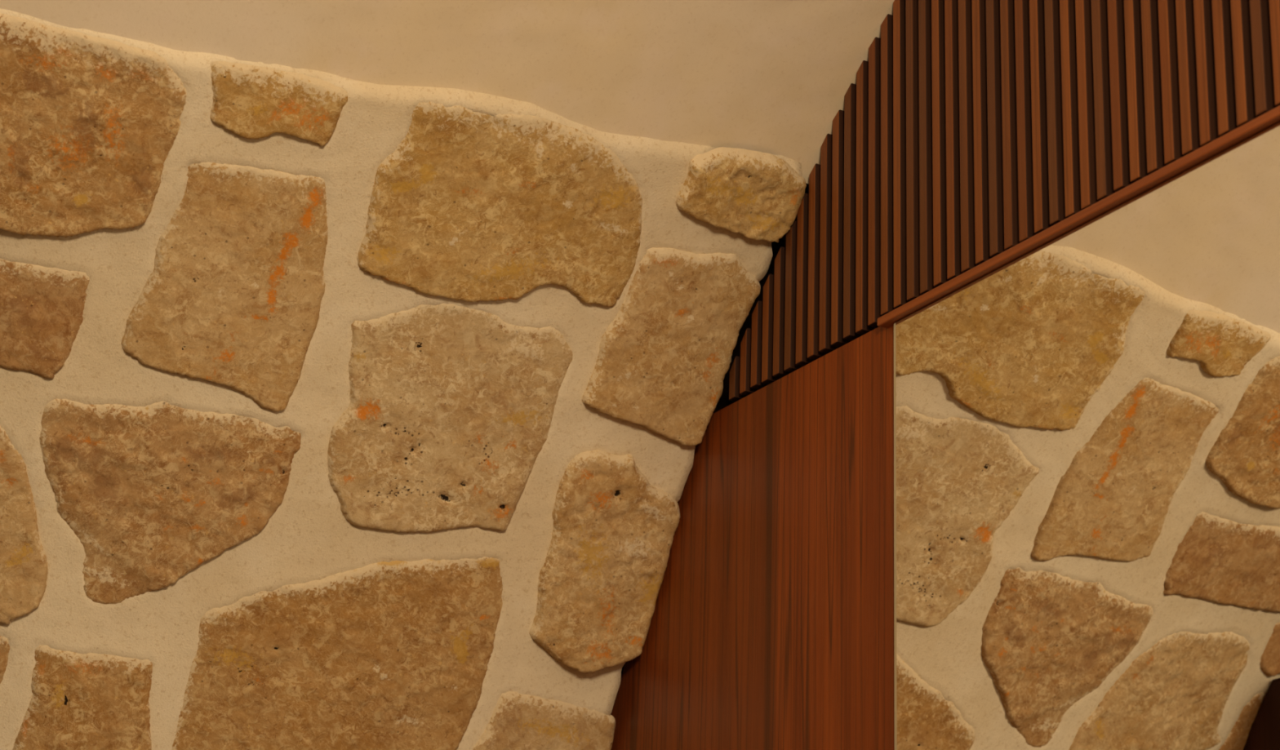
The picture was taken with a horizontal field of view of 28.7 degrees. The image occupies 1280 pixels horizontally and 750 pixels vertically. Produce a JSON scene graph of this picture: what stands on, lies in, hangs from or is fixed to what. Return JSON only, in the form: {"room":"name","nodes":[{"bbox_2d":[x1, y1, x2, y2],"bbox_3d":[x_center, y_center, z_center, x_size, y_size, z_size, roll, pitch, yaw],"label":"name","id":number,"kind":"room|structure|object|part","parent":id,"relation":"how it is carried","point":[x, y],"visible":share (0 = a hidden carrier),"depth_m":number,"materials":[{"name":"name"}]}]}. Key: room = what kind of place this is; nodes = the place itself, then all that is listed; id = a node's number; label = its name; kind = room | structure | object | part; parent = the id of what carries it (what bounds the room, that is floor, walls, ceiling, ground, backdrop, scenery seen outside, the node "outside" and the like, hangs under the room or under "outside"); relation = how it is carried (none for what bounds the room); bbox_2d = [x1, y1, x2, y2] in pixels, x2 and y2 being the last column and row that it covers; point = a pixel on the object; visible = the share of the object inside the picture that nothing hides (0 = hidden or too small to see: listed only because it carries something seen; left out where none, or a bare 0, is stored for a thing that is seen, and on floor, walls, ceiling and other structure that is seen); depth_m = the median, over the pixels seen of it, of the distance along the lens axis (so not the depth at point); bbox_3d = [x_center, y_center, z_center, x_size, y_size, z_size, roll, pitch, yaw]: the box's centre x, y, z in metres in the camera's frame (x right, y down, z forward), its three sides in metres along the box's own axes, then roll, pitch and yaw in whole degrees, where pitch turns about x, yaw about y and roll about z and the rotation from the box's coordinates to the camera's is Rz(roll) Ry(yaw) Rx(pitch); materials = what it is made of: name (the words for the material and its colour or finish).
{"room":"bathroom","nodes":[
{"label":"bathroom","id":0,"kind":"room"},
{"bbox_2d":[0,8,806,749],"bbox_3d":[-2.105,0.688,1.796,4.846,2.878,0.963,14,-23,-29],"label":"wall","id":1,"kind":"structure","parent":0,"point":[336,412],"depth_m":2.95,"materials":[{"name":"brown stone"}]},
{"bbox_2d":[610,325,894,749],"bbox_3d":[0.048,1.262,2.754,0.016,2.562,0.859,12,-22,-27],"label":"wood panel","id":2,"kind":"object","parent":1,"relation":"attached to","point":[771,628],"visible":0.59,"depth_m":2.94,"materials":[{"name":"brown wood"}]},
{"bbox_2d":[0,0,894,183],"bbox_3d":[-0.982,-0.786,0.274,4.830,2.031,3.912,12,-22,-27],"label":"ceiling","id":3,"kind":"structure","parent":0,"point":[772,77],"depth_m":2.85,"materials":[{"name":"paint"}]},
{"bbox_2d":[620,182,808,679],"bbox_3d":[0.960,0.332,1.578,0.104,3.600,4.729,12,-22,-27],"label":"wall","id":4,"kind":"structure","parent":0,"point":[724,401],"depth_m":3.24,"materials":[{"name":"black"}]},
{"bbox_2d":[728,0,1279,404],"bbox_3d":[0.788,-0.708,2.132,0.033,0.791,2.773,12,-22,-27],"label":"slatted panel","id":5,"kind":"object","parent":4,"relation":"attached to","point":[972,136],"visible":0.93,"depth_m":2.73,"materials":[{"name":"brown wood"}]},
{"bbox_3d":[0.862,-0.393,1.846,0.026,0.010,2.403,12,-22,-27],"label":"rail","id":6,"kind":"part","parent":5,"relation":"part of","materials":[{"name":"brown wood"}]},
{"bbox_2d":[893,122,1279,749],"bbox_3d":[0.830,0.352,1.593,0.010,1.563,2.332,12,-22,-27],"label":"mirror","id":7,"kind":"object","parent":4,"relation":"attached to","point":[1086,428],"visible":1,"depth_m":2.43,"materials":[{"name":"silver mirror"}]}
]}

